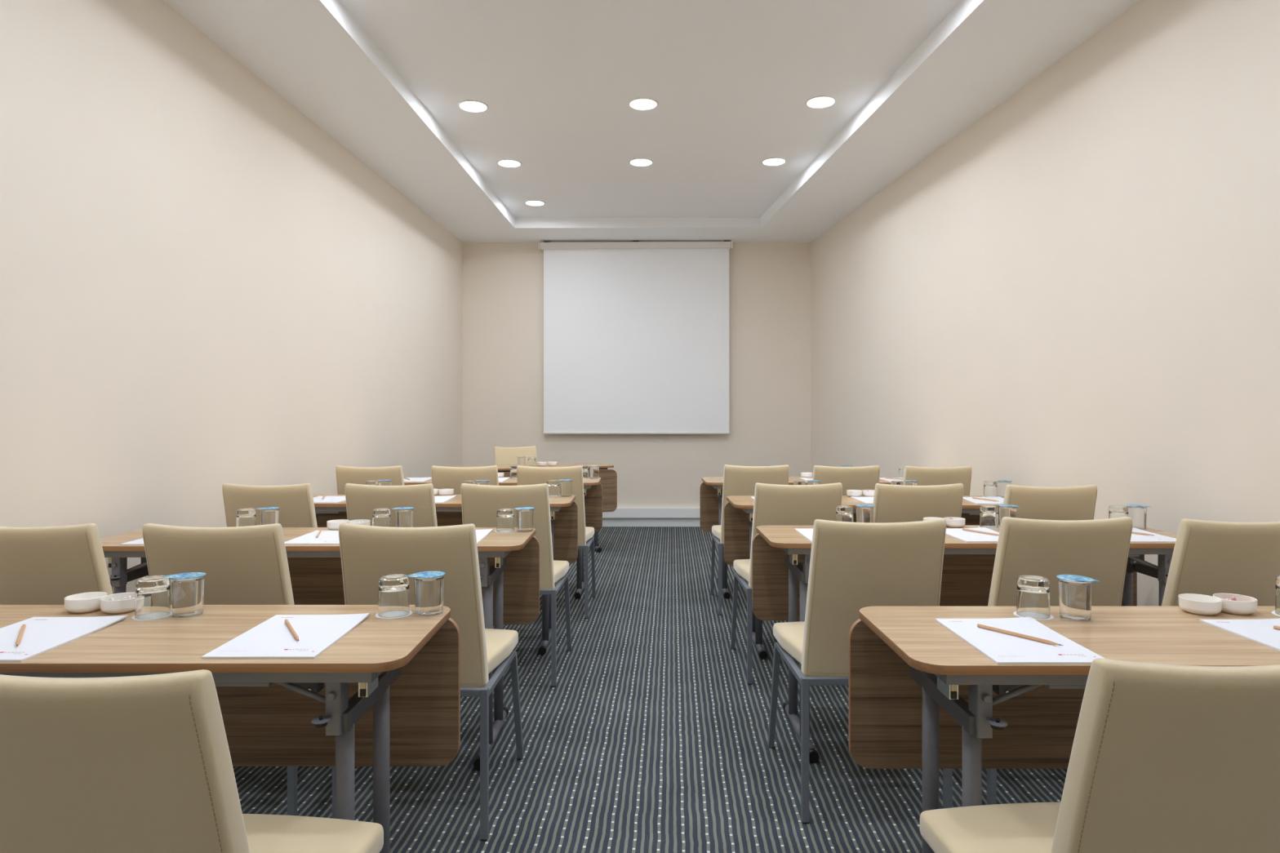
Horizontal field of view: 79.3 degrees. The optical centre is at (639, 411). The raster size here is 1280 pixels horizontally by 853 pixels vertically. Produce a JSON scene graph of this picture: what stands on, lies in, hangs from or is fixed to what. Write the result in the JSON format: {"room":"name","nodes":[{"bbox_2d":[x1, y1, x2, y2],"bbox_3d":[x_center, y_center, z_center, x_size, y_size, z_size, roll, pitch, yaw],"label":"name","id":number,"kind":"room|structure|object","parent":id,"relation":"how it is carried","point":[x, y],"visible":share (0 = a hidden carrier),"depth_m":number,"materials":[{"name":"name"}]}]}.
{"room":"lecture hall","nodes":[
{"label":"lecture hall","id":0,"kind":"room"},
{"bbox_2d":[0,0,462,594],"bbox_3d":[-2.157,-0.425,2.240,0.120,3.250,11.695,0,0,2],"label":"wall","id":1,"kind":"structure","parent":0,"point":[202,288],"depth_m":3.47,"materials":[{"name":"paint"}]},
{"bbox_2d":[462,242,810,507],"bbox_3d":[-0.034,-0.425,8.140,3.882,3.250,0.120,0,0,0],"label":"wall","id":2,"kind":"structure","parent":0,"point":[770,282],"depth_m":8.08,"materials":[{"name":"paint"}]},
{"bbox_2d":[537,240,733,434],"bbox_3d":[-0.046,-0.770,8.012,2.000,2.000,0.135,0,0,0],"label":"projection screen","id":3,"kind":"object","parent":2,"relation":"attached to","point":[636,333],"visible":1,"depth_m":8.00,"materials":[{"name":"white fabric"}]},
{"bbox_2d":[602,507,699,518],"bbox_3d":[-0.034,1.052,8.053,3.638,0.105,0.055,0,0,0],"label":"trim","id":4,"kind":"structure","parent":2,"relation":"attached to","point":[620,513],"depth_m":8.02,"materials":[{"name":"white paint"}]},
{"bbox_2d":[602,518,700,526],"bbox_3d":[-0.034,1.156,8.071,3.638,0.088,0.018,0,0,0],"label":"baseboard","id":5,"kind":"structure","parent":2,"relation":"attached to","point":[606,522],"depth_m":8.06,"materials":[{"name":"white paint"}]},
{"bbox_2d":[232,526,1067,852],"bbox_3d":[0.176,1.240,2.240,5.272,0.080,11.920,0,0,0],"label":"floor","id":6,"kind":"structure","parent":0,"point":[651,735],"depth_m":2.61,"materials":[{"name":"carpet"}]},
{"bbox_2d":[0,523,112,604],"bbox_3d":[-1.702,0.757,2.408,0.442,0.892,0.580,0,0,1],"label":"chair","id":7,"kind":"object","parent":6,"relation":"on","point":[47,565],"visible":0.25,"depth_m":2.15,"materials":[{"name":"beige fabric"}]},
{"bbox_2d":[0,669,383,852],"bbox_3d":[-0.690,0.757,1.195,0.442,0.892,0.580,0,0,4],"label":"chair","id":8,"kind":"object","parent":6,"relation":"on","point":[131,764],"visible":1,"depth_m":0.94,"materials":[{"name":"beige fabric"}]},
{"bbox_2d":[142,523,297,816],"bbox_3d":[-1.186,0.757,2.408,0.442,0.892,0.580,0,0,1],"label":"chair","id":9,"kind":"object","parent":6,"relation":"on","point":[248,565],"visible":0.26,"depth_m":2.15,"materials":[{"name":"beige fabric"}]},
{"bbox_2d":[0,604,460,852],"bbox_3d":[-1.215,0.830,1.607,1.562,0.739,0.521,0,0,0],"label":"folding table","id":10,"kind":"object","parent":6,"relation":"on","point":[386,694],"visible":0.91,"depth_m":1.69,"materials":[{"name":"brown wood"}]},
{"bbox_2d":[0,615,128,662],"bbox_3d":[-1.243,0.456,1.570,0.210,0.008,0.297,0,0,0],"label":"paper","id":11,"kind":"object","parent":10,"relation":"on","point":[41,635],"visible":0.98,"depth_m":1.59,"materials":[{"name":"white paper"}]},
{"bbox_2d":[63,591,107,613],"bbox_3d":[-1.283,0.443,1.790,0.082,0.034,0.082,0,0,0],"label":"bowl","id":12,"kind":"object","parent":10,"relation":"on","point":[84,602],"visible":0.85,"depth_m":1.76,"materials":[{"name":"white ceramic"}]},
{"bbox_2d":[99,592,135,613],"bbox_3d":[-1.198,0.443,1.785,0.082,0.034,0.082,0,0,0],"label":"bowl","id":13,"kind":"object","parent":10,"relation":"on","point":[117,606],"visible":0.82,"depth_m":1.76,"materials":[{"name":"white ceramic"}]},
{"bbox_2d":[131,611,172,620],"bbox_3d":[-1.098,0.460,1.742,0.081,0.001,0.081,0,0,-40],"label":"coaster","id":14,"kind":"object","parent":10,"relation":"on","point":[171,614],"visible":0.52,"depth_m":1.72,"materials":[{"name":"fabric"}]},
{"bbox_2d":[134,575,170,619],"bbox_3d":[-1.098,0.417,1.742,0.068,0.084,0.068,0,0,25],"label":"tumbler","id":15,"kind":"object","parent":14,"relation":"on","point":[153,593],"visible":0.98,"depth_m":1.72,"materials":[{"name":"clear glass"}]},
{"bbox_2d":[162,572,206,617],"bbox_3d":[-1.028,0.415,1.755,0.075,0.090,0.074,0,0,28],"label":"cup","id":16,"kind":"object","parent":10,"relation":"on","point":[187,588],"visible":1,"depth_m":1.73,"materials":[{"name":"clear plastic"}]},
{"bbox_2d":[201,613,369,658],"bbox_3d":[-0.712,0.456,1.588,0.210,0.008,0.297,0,0,0],"label":"paper","id":17,"kind":"object","parent":10,"relation":"on","point":[272,638],"visible":1,"depth_m":1.56,"materials":[{"name":"white paper"}]},
{"bbox_2d":[375,610,413,618],"bbox_3d":[-0.559,0.460,1.756,0.081,0.001,0.081,0,0,-10],"label":"coaster","id":18,"kind":"object","parent":10,"relation":"on","point":[411,612],"visible":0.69,"depth_m":1.73,"materials":[{"name":"paper"}]},
{"bbox_2d":[377,573,409,617],"bbox_3d":[-0.559,0.417,1.756,0.068,0.084,0.068,0,0,-30],"label":"tumbler","id":19,"kind":"object","parent":18,"relation":"on","point":[393,594],"visible":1,"depth_m":1.73,"materials":[{"name":"clear glass"}]},
{"bbox_2d":[406,571,445,616],"bbox_3d":[-0.483,0.415,1.768,0.075,0.090,0.074,0,0,20],"label":"cup","id":20,"kind":"object","parent":10,"relation":"on","point":[428,586],"visible":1,"depth_m":1.74,"materials":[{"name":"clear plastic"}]},
{"bbox_2d":[222,483,317,527],"bbox_3d":[-1.618,0.757,3.615,0.442,0.892,0.580,0,0,1],"label":"chair","id":21,"kind":"object","parent":6,"relation":"on","point":[295,503],"visible":0.2,"depth_m":3.35,"materials":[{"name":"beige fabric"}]},
{"bbox_2d":[100,527,539,770],"bbox_3d":[-1.183,0.830,2.840,1.562,0.739,0.521,0,0,0],"label":"folding table","id":22,"kind":"object","parent":6,"relation":"on","point":[509,562],"visible":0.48,"depth_m":2.92,"materials":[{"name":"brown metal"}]},
{"bbox_2d":[255,506,279,524],"bbox_3d":[-1.429,0.415,2.980,0.075,0.090,0.074,0,0,18],"label":"cup","id":23,"kind":"object","parent":22,"relation":"on","point":[268,515],"visible":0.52,"depth_m":2.95,"materials":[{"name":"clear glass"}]},
{"bbox_2d":[284,530,339,544],"bbox_3d":[-1.140,0.456,2.825,0.210,0.008,0.297,0,0,0],"label":"paper","id":24,"kind":"object","parent":22,"relation":"on","point":[325,537],"visible":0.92,"depth_m":2.77,"materials":[{"name":"white paper"}]},
{"bbox_2d":[326,519,349,530],"bbox_3d":[-1.180,0.443,3.020,0.082,0.034,0.082,0,0,0],"label":"bowl","id":25,"kind":"object","parent":22,"relation":"on","point":[332,525],"visible":0.64,"depth_m":2.99,"materials":[{"name":"white ceramic"}]},
{"bbox_2d":[391,506,413,527],"bbox_3d":[-0.909,0.415,2.980,0.075,0.090,0.074,0,0,24],"label":"cup","id":26,"kind":"object","parent":22,"relation":"on","point":[404,515],"visible":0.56,"depth_m":2.95,"materials":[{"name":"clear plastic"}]},
{"bbox_2d":[475,528,493,543],"bbox_3d":[-0.673,0.456,2.838,0.210,0.008,0.297,0,0,0],"label":"paper","id":27,"kind":"object","parent":22,"relation":"on","point":[480,534],"visible":0.02,"depth_m":2.90,"materials":[{"name":"white paper"}]},
{"bbox_2d":[513,506,534,532],"bbox_3d":[-0.443,0.415,2.980,0.075,0.090,0.074,0,0,15],"label":"cup","id":28,"kind":"object","parent":22,"relation":"on","point":[525,515],"visible":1,"depth_m":2.95,"materials":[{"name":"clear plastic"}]},
{"bbox_3d":[-0.517,0.460,2.972,0.081,0.001,0.081,0,0,0],"label":"doily","id":29,"kind":"object","parent":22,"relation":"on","visible":0},
{"bbox_2d":[496,508,514,532],"bbox_3d":[-0.517,0.417,2.972,0.068,0.084,0.068,0,0,20],"label":"tumbler","id":30,"kind":"object","parent":29,"relation":"on","point":[504,517],"visible":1,"depth_m":2.94,"materials":[{"name":"clear glass"}]},
{"bbox_3d":[-0.995,0.460,2.975,0.081,0.001,0.081,0,0,0],"label":"doily","id":31,"kind":"object","parent":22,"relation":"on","visible":0},
{"bbox_2d":[372,508,391,527],"bbox_3d":[-0.995,0.417,2.975,0.068,0.084,0.068,0,0,20],"label":"tumbler","id":32,"kind":"object","parent":31,"relation":"on","point":[380,517],"visible":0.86,"depth_m":2.95,"materials":[{"name":"clear glass"}]},
{"bbox_3d":[-1.516,0.460,2.975,0.081,0.001,0.081,0,0,0],"label":"doily","id":33,"kind":"object","parent":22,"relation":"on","visible":0},
{"bbox_2d":[235,508,256,526],"bbox_3d":[-1.516,0.417,2.975,0.068,0.084,0.068,0,0,20],"label":"tumbler","id":34,"kind":"object","parent":33,"relation":"on","point":[245,517],"visible":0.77,"depth_m":2.95,"materials":[{"name":"clear glass"}]},
{"bbox_2d":[335,465,404,494],"bbox_3d":[-1.567,0.757,4.727,0.442,0.892,0.580,0,0,0],"label":"chair","id":35,"kind":"object","parent":6,"relation":"on","point":[344,474],"visible":0.2,"depth_m":4.45,"materials":[{"name":"beige fabric"}]},
{"bbox_2d":[345,483,437,527],"bbox_3d":[-1.086,0.757,3.615,0.442,0.892,0.580,0,0,1],"label":"chair","id":36,"kind":"object","parent":6,"relation":"on","point":[361,500],"visible":0.23,"depth_m":3.35,"materials":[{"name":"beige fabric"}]},
{"bbox_2d":[332,523,524,840],"bbox_3d":[-0.637,0.757,2.408,0.442,0.892,0.580,0,0,3],"label":"chair","id":37,"kind":"object","parent":6,"relation":"on","point":[368,553],"visible":0.53,"depth_m":2.16,"materials":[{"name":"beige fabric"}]},
{"bbox_2d":[312,494,577,655],"bbox_3d":[-1.129,0.830,4.064,1.562,0.739,0.521,0,0,0],"label":"folding table","id":38,"kind":"object","parent":6,"relation":"on","point":[563,509],"visible":0.2,"depth_m":4.31,"materials":[{"name":"brown wood"}]},
{"bbox_2d":[313,496,346,502],"bbox_3d":[-1.630,0.456,4.040,0.210,0.008,0.297,0,0,0],"label":"paper","id":39,"kind":"object","parent":38,"relation":"on","point":[319,499],"visible":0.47,"depth_m":4.00,"materials":[{"name":"white paper"}]},
{"bbox_2d":[434,495,456,502],"bbox_3d":[-1.100,0.456,4.040,0.210,0.008,0.297,0,0,0],"label":"paper","id":40,"kind":"object","parent":38,"relation":"on","point":[443,499],"visible":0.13,"depth_m":4.07,"materials":[{"name":"white paper"}]},
{"bbox_2d":[558,479,573,496],"bbox_3d":[-0.403,0.415,4.215,0.075,0.090,0.074,0,0,18],"label":"cup","id":41,"kind":"object","parent":38,"relation":"on","point":[566,485],"visible":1,"depth_m":4.19,"materials":[{"name":"clear glass"}]},
{"bbox_3d":[-0.475,0.460,4.220,0.081,0.001,0.081,0,0,0],"label":"doily","id":42,"kind":"object","parent":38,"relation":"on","visible":0},
{"bbox_2d":[546,480,559,496],"bbox_3d":[-0.475,0.417,4.220,0.068,0.084,0.068,0,0,20],"label":"tumbler","id":43,"kind":"object","parent":42,"relation":"on","point":[553,485],"visible":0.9,"depth_m":4.19,"materials":[{"name":"clear glass"}]},
{"bbox_2d":[431,465,498,494],"bbox_3d":[-1.015,0.757,4.727,0.442,0.892,0.580,0,0,0],"label":"chair","id":44,"kind":"object","parent":6,"relation":"on","point":[442,477],"visible":0.12,"depth_m":4.45,"materials":[{"name":"beige fabric"}]},
{"bbox_2d":[404,477,602,599],"bbox_3d":[-1.047,0.830,5.208,1.562,0.739,0.521,0,0,0],"label":"folding table","id":45,"kind":"object","parent":6,"relation":"on","point":[593,488],"visible":0.2,"depth_m":5.45,"materials":[{"name":"brown wood"}]},
{"bbox_2d":[404,477,431,482],"bbox_3d":[-1.530,0.456,5.210,0.210,0.008,0.297,0,0,0],"label":"paper","id":46,"kind":"object","parent":45,"relation":"on","point":[411,479],"visible":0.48,"depth_m":5.21,"materials":[{"name":"white paper"}]},
{"bbox_2d":[587,465,599,478],"bbox_3d":[-0.317,0.415,5.350,0.075,0.090,0.074,0,0,20],"label":"cup","id":47,"kind":"object","parent":45,"relation":"on","point":[593,469],"visible":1,"depth_m":5.32,"materials":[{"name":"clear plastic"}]},
{"bbox_2d":[493,445,537,465],"bbox_3d":[-1.031,0.757,6.736,0.442,0.892,0.580,0,0,-22],"label":"chair","id":48,"kind":"object","parent":6,"relation":"on","point":[502,455],"visible":0.22,"depth_m":6.94,"materials":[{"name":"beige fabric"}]},
{"bbox_2d":[461,483,571,687],"bbox_3d":[-0.578,0.757,3.615,0.442,0.892,0.580,0,0,3],"label":"chair","id":49,"kind":"object","parent":6,"relation":"on","point":[480,504],"visible":0.41,"depth_m":3.37,"materials":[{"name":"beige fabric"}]},
{"bbox_2d":[444,462,617,552],"bbox_3d":[-0.948,0.830,6.583,1.412,0.739,0.521,0,0,-20],"label":"folding table","id":50,"kind":"object","parent":6,"relation":"on","point":[608,481],"visible":0.2,"depth_m":6.56,"materials":[{"name":"brown wood"}]},
{"bbox_2d":[516,465,595,618],"bbox_3d":[-0.515,0.757,4.727,0.442,0.892,0.580,0,0,2],"label":"chair","id":51,"kind":"object","parent":6,"relation":"on","point":[526,475],"visible":0.44,"depth_m":4.47,"materials":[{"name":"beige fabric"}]},
{"bbox_2d":[710,464,789,615],"bbox_3d":[0.684,0.757,4.795,0.442,0.892,0.580,0,0,0],"label":"chair","id":52,"kind":"object","parent":6,"relation":"on","point":[737,480],"visible":0.42,"depth_m":4.53,"materials":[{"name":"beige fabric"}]},
{"bbox_2d":[730,482,842,684],"bbox_3d":[0.689,0.757,3.641,0.442,0.892,0.580,0,0,-2],"label":"chair","id":53,"kind":"object","parent":6,"relation":"on","point":[775,504],"visible":0.34,"depth_m":3.38,"materials":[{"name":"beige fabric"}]},
{"bbox_2d":[699,476,898,598],"bbox_3d":[1.206,0.830,5.218,1.562,0.739,0.521,0,0,0],"label":"folding table","id":54,"kind":"object","parent":6,"relation":"on","point":[711,490],"visible":0.25,"depth_m":5.46,"materials":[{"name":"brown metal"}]},
{"bbox_2d":[813,465,879,495],"bbox_3d":[1.202,0.757,4.750,0.442,0.892,0.580,0,0,0],"label":"chair","id":55,"kind":"object","parent":6,"relation":"on","point":[864,477],"visible":0.14,"depth_m":4.48,"materials":[{"name":"beige fabric"}]},
{"bbox_2d":[768,519,952,823],"bbox_3d":[0.688,0.757,2.494,0.442,0.892,0.580,0,0,-1],"label":"chair","id":56,"kind":"object","parent":6,"relation":"on","point":[854,566],"visible":0.59,"depth_m":2.25,"materials":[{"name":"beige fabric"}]},
{"bbox_2d":[724,495,1002,659],"bbox_3d":[1.244,0.830,4.003,1.562,0.739,0.521,0,0,0],"label":"folding table","id":57,"kind":"object","parent":6,"relation":"on","point":[739,510],"visible":0.15,"depth_m":4.25,"materials":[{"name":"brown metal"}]},
{"bbox_2d":[850,496,873,503],"bbox_3d":[1.237,0.456,4.005,0.210,0.008,0.297,0,0,0],"label":"paper","id":58,"kind":"object","parent":57,"relation":"on","point":[868,500],"visible":0.39,"depth_m":4.04,"materials":[{"name":"white paper"}]},
{"bbox_2d":[963,496,1004,504],"bbox_3d":[1.800,0.456,3.990,0.210,0.008,0.297,0,0,6],"label":"paper","id":59,"kind":"object","parent":57,"relation":"on","point":[999,499],"visible":0.76,"depth_m":3.96,"materials":[{"name":"white paper"}]},
{"bbox_2d":[997,480,1013,497],"bbox_3d":[1.964,0.415,4.164,0.074,0.090,0.075,0,0,10],"label":"cup","id":60,"kind":"object","parent":57,"relation":"on","point":[1002,484],"visible":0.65,"depth_m":4.14,"materials":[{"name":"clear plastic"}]},
{"bbox_3d":[1.895,0.460,4.178,0.081,0.001,0.081,0,0,0],"label":"doily","id":61,"kind":"object","parent":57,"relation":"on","visible":0},
{"bbox_2d":[983,480,997,497],"bbox_3d":[1.895,0.417,4.178,0.068,0.084,0.068,0,0,-37],"label":"tumbler","id":62,"kind":"object","parent":61,"relation":"on","point":[990,487],"visible":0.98,"depth_m":4.15,"materials":[{"name":"clear glass"}]},
{"bbox_2d":[872,483,963,523],"bbox_3d":[1.210,0.757,3.615,0.442,0.892,0.580,0,0,-1],"label":"chair","id":63,"kind":"object","parent":6,"relation":"on","point":[893,503],"visible":0.17,"depth_m":3.35,"materials":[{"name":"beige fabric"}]},
{"bbox_2d":[902,466,972,495],"bbox_3d":[1.717,0.757,4.704,0.442,0.892,0.580,0,0,0],"label":"chair","id":64,"kind":"object","parent":6,"relation":"on","point":[926,476],"visible":0.19,"depth_m":4.43,"materials":[{"name":"beige fabric"}]},
{"bbox_2d":[751,525,1177,763],"bbox_3d":[1.239,0.830,2.897,1.562,0.739,0.521,0,0,0],"label":"folding table","id":65,"kind":"object","parent":6,"relation":"on","point":[780,554],"visible":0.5,"depth_m":3.11,"materials":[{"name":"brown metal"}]},
{"bbox_2d":[795,528,813,542],"bbox_3d":[0.710,0.456,2.872,0.210,0.008,0.297,0,0,0],"label":"paper","id":66,"kind":"object","parent":65,"relation":"on","point":[807,533],"visible":0.2,"depth_m":2.92,"materials":[{"name":"white paper"}]},
{"bbox_2d":[855,504,875,522],"bbox_3d":[0.892,0.415,3.064,0.074,0.090,0.075,0,0,10],"label":"cup","id":67,"kind":"object","parent":65,"relation":"on","point":[864,513],"visible":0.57,"depth_m":3.04,"materials":[{"name":"clear glass"}]},
{"bbox_2d":[943,516,965,528],"bbox_3d":[1.257,0.443,3.090,0.082,0.034,0.082,0,0,0],"label":"bowl","id":68,"kind":"object","parent":65,"relation":"on","point":[957,522],"visible":0.88,"depth_m":3.06,"materials":[{"name":"white ceramic"}]},
{"bbox_2d":[945,527,999,542],"bbox_3d":[1.252,0.456,2.875,0.210,0.008,0.297,0,0,-2],"label":"paper","id":69,"kind":"object","parent":65,"relation":"on","point":[957,533],"visible":0.62,"depth_m":2.86,"materials":[{"name":"white paper"}]},
{"bbox_2d":[998,504,1020,526],"bbox_3d":[1.460,0.415,3.064,0.074,0.090,0.075,0,0,10],"label":"cup","id":70,"kind":"object","parent":65,"relation":"on","point":[1005,510],"visible":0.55,"depth_m":3.04,"materials":[{"name":"clear glass"}]},
{"bbox_2d":[1126,504,1150,528],"bbox_3d":[1.968,0.415,3.059,0.074,0.090,0.075,0,0,10],"label":"cup","id":71,"kind":"object","parent":65,"relation":"on","point":[1138,513],"visible":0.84,"depth_m":3.03,"materials":[{"name":"clear glass"}]},
{"bbox_2d":[1130,527,1176,542],"bbox_3d":[1.826,0.456,2.870,0.210,0.008,0.297,0,0,0],"label":"paper","id":72,"kind":"object","parent":65,"relation":"on","point":[1135,537],"visible":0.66,"depth_m":2.79,"materials":[{"name":"white paper"}]},
{"bbox_3d":[1.388,0.460,3.072,0.081,0.001,0.081,0,0,0],"label":"doily","id":73,"kind":"object","parent":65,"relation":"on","visible":0},
{"bbox_2d":[979,505,998,528],"bbox_3d":[1.388,0.417,3.072,0.068,0.084,0.068,0,0,37],"label":"tumbler","id":74,"kind":"object","parent":73,"relation":"on","point":[988,514],"visible":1,"depth_m":3.04,"materials":[{"name":"clear glass"}]},
{"bbox_3d":[0.811,0.460,3.065,0.081,0.001,0.081,0,0,0],"label":"doily","id":75,"kind":"object","parent":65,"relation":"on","visible":0},
{"bbox_2d":[835,505,853,522],"bbox_3d":[0.811,0.417,3.065,0.068,0.084,0.068,0,0,37],"label":"tumbler","id":76,"kind":"object","parent":75,"relation":"on","point":[843,513],"visible":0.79,"depth_m":3.04,"materials":[{"name":"clear glass"}]},
{"bbox_3d":[1.900,0.460,3.068,0.081,0.001,0.081,0,0,0],"label":"doily","id":77,"kind":"object","parent":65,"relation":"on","visible":0},
{"bbox_2d":[1108,505,1128,518],"bbox_3d":[1.900,0.417,3.068,0.068,0.084,0.068,0,0,37],"label":"tumbler","id":78,"kind":"object","parent":77,"relation":"on","point":[1114,511],"visible":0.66,"depth_m":3.04,"materials":[{"name":"clear glass"}]},
{"bbox_2d":[1003,484,1097,520],"bbox_3d":[1.756,0.757,3.554,0.442,0.892,0.580,0,0,0],"label":"chair","id":79,"kind":"object","parent":6,"relation":"on","point":[1041,503],"visible":0.19,"depth_m":3.28,"materials":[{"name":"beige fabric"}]},
{"bbox_2d":[986,516,1133,804],"bbox_3d":[1.259,0.757,2.544,0.442,0.892,0.580,0,0,-1],"label":"chair","id":80,"kind":"object","parent":6,"relation":"on","point":[1098,549],"visible":0.25,"depth_m":2.29,"materials":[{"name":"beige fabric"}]},
{"bbox_2d":[848,606,1279,852],"bbox_3d":[1.281,0.830,1.595,1.562,0.739,0.521,0,0,0],"label":"folding table","id":81,"kind":"object","parent":6,"relation":"on","point":[921,696],"visible":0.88,"depth_m":1.71,"materials":[{"name":"brown wood"}]},
{"bbox_2d":[935,617,1105,664],"bbox_3d":[0.756,0.456,1.556,0.210,0.008,0.297,0,0,0],"label":"paper","id":82,"kind":"object","parent":81,"relation":"on","point":[1001,648],"visible":0.99,"depth_m":1.53,"materials":[{"name":"white paper"}]},
{"bbox_2d":[977,623,1062,645],"bbox_3d":[0.767,0.452,1.566,0.008,0.006,0.176,0,0,-36],"label":"pencil","id":83,"kind":"object","parent":82,"relation":"on","point":[1030,637],"visible":1,"depth_m":1.56,"materials":[{"name":"orange wood"}]},
{"bbox_2d":[1013,611,1053,620],"bbox_3d":[0.888,0.460,1.745,0.081,0.001,0.081,0,0,-15],"label":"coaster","id":84,"kind":"object","parent":81,"relation":"on","point":[1051,617],"visible":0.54,"depth_m":1.72,"materials":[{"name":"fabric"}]},
{"bbox_2d":[1016,574,1050,618],"bbox_3d":[0.888,0.417,1.745,0.068,0.084,0.068,0,0,-12],"label":"tumbler","id":85,"kind":"object","parent":84,"relation":"on","point":[1033,592],"visible":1,"depth_m":1.72,"materials":[{"name":"clear glass"}]},
{"bbox_2d":[1056,574,1099,621],"bbox_3d":[0.974,0.415,1.727,0.074,0.090,0.075,0,0,5],"label":"cup","id":86,"kind":"object","parent":81,"relation":"on","point":[1075,592],"visible":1,"depth_m":1.70,"materials":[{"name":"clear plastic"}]},
{"bbox_2d":[1177,593,1222,615],"bbox_3d":[1.284,0.443,1.772,0.082,0.034,0.082,0,0,0],"label":"bowl","id":87,"kind":"object","parent":81,"relation":"on","point":[1197,604],"visible":1,"depth_m":1.75,"materials":[{"name":"white ceramic"}]},
{"bbox_2d":[1212,593,1257,614],"bbox_3d":[1.367,0.443,1.776,0.082,0.034,0.082,0,0,0],"label":"bowl","id":88,"kind":"object","parent":81,"relation":"on","point":[1244,605],"visible":0.8,"depth_m":1.75,"materials":[{"name":"white ceramic"}]},
{"bbox_2d":[1199,618,1279,651],"bbox_3d":[1.334,0.456,1.550,0.210,0.008,0.297,0,0,0],"label":"paper","id":89,"kind":"object","parent":81,"relation":"on","point":[1262,631],"visible":1,"depth_m":1.62,"materials":[{"name":"white paper"}]},
{"bbox_3d":[1.478,0.460,1.745,0.081,0.001,0.081,0,0,-15],"label":"doily","id":90,"kind":"object","parent":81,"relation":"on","visible":0},
{"bbox_2d":[1275,575,1279,615],"bbox_3d":[1.478,0.417,1.745,0.068,0.084,0.068,0,0,-12],"label":"tumbler","id":91,"kind":"object","parent":90,"relation":"on","point":[1277,578],"visible":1,"depth_m":1.75,"materials":[{"name":"clear glass"}]},
{"bbox_2d":[920,657,1279,852],"bbox_3d":[0.746,0.757,1.237,0.442,0.892,0.580,0,0,-4],"label":"chair","id":92,"kind":"object","parent":6,"relation":"on","point":[1165,758],"visible":1,"depth_m":0.98,"materials":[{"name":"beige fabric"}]},
{"bbox_2d":[1161,518,1279,606],"bbox_3d":[1.762,0.757,2.503,0.442,0.892,0.580,0,0,-1],"label":"chair","id":93,"kind":"object","parent":6,"relation":"on","point":[1210,557],"visible":0.28,"depth_m":2.25,"materials":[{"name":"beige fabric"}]},
{"bbox_2d":[163,0,1141,242],"bbox_3d":[0.176,-1.820,2.240,5.052,0.100,11.700,0,0,0],"label":"ceiling","id":94,"kind":"structure","parent":0,"point":[731,82],"depth_m":4.43,"materials":[{"name":"white paint"}]},
{"bbox_2d":[457,99,488,112],"bbox_3d":[-1.020,-1.867,4.725,0.185,0.006,0.185,0,0,0],"label":"recessed light","id":95,"kind":"object","parent":94,"relation":"in","point":[469,105],"visible":1,"depth_m":4.72,"materials":[{"name":"white metal"}]},
{"bbox_2d":[460,101,486,111],"bbox_3d":[-1.020,-1.869,4.725,0.157,0.001,0.157,0,0,0],"label":"diffuser","id":96,"kind":"object","parent":95,"relation":"attached to","point":[464,105],"depth_m":4.73,"materials":[{"name":"white plastic"}]},
{"bbox_2d":[497,159,521,167],"bbox_3d":[-0.982,-1.867,5.810,0.185,0.006,0.185,0,0,0],"label":"recessed light","id":97,"kind":"object","parent":94,"relation":"in","point":[504,162],"visible":1,"depth_m":5.80,"materials":[{"name":"white metal"}]},
{"bbox_2d":[498,160,519,166],"bbox_3d":[-0.982,-1.869,5.810,0.157,0.001,0.157,0,0,0],"label":"diffuser","id":98,"kind":"object","parent":97,"relation":"attached to","point":[501,162],"depth_m":5.81,"materials":[{"name":"white plastic"}]},
{"bbox_2d":[628,158,653,166],"bbox_3d":[0.008,-1.867,5.785,0.185,0.006,0.185,0,0,0],"label":"recessed light","id":99,"kind":"object","parent":94,"relation":"in","point":[635,162],"visible":1,"depth_m":5.78,"materials":[{"name":"white metal"}]},
{"bbox_2d":[631,159,651,165],"bbox_3d":[0.008,-1.869,5.785,0.157,0.001,0.157,0,0,0],"label":"diffuser","id":100,"kind":"object","parent":99,"relation":"attached to","point":[633,162],"depth_m":5.78,"materials":[{"name":"white plastic"}]},
{"bbox_2d":[627,97,658,110],"bbox_3d":[0.020,-1.867,4.690,0.185,0.006,0.185,0,0,0],"label":"recessed light","id":101,"kind":"object","parent":94,"relation":"in","point":[640,104],"visible":1,"depth_m":4.69,"materials":[{"name":"white metal"}]},
{"bbox_2d":[630,99,656,109],"bbox_3d":[0.020,-1.869,4.690,0.157,0.001,0.157,0,0,0],"label":"diffuser","id":102,"kind":"object","parent":101,"relation":"attached to","point":[634,104],"depth_m":4.69,"materials":[{"name":"white plastic"}]},
{"bbox_2d":[761,157,786,165],"bbox_3d":[1.000,-1.867,5.770,0.185,0.006,0.185,0,0,0],"label":"recessed light","id":103,"kind":"object","parent":94,"relation":"in","point":[771,161],"visible":1,"depth_m":5.76,"materials":[{"name":"white metal"}]},
{"bbox_2d":[763,158,784,164],"bbox_3d":[1.000,-1.869,5.770,0.157,0.001,0.157,0,0,0],"label":"diffuser","id":104,"kind":"object","parent":103,"relation":"attached to","point":[767,161],"depth_m":5.76,"materials":[{"name":"white plastic"}]},
{"bbox_2d":[804,95,836,108],"bbox_3d":[1.090,-1.867,4.660,0.185,0.006,0.185,0,0,0],"label":"recessed light","id":105,"kind":"object","parent":94,"relation":"in","point":[820,101],"visible":1,"depth_m":4.65,"materials":[{"name":"white metal"}]},
{"bbox_2d":[807,97,834,106],"bbox_3d":[1.090,-1.869,4.660,0.157,0.001,0.157,0,0,0],"label":"diffuser","id":106,"kind":"object","parent":105,"relation":"attached to","point":[813,101],"depth_m":4.65,"materials":[{"name":"white plastic"}]},
{"bbox_2d":[810,0,1279,606],"bbox_3d":[2.300,-0.425,2.240,0.120,3.250,11.724,0,0,-4],"label":"wall","id":107,"kind":"structure","parent":0,"point":[1080,286],"depth_m":3.66,"materials":[{"name":"paint"}]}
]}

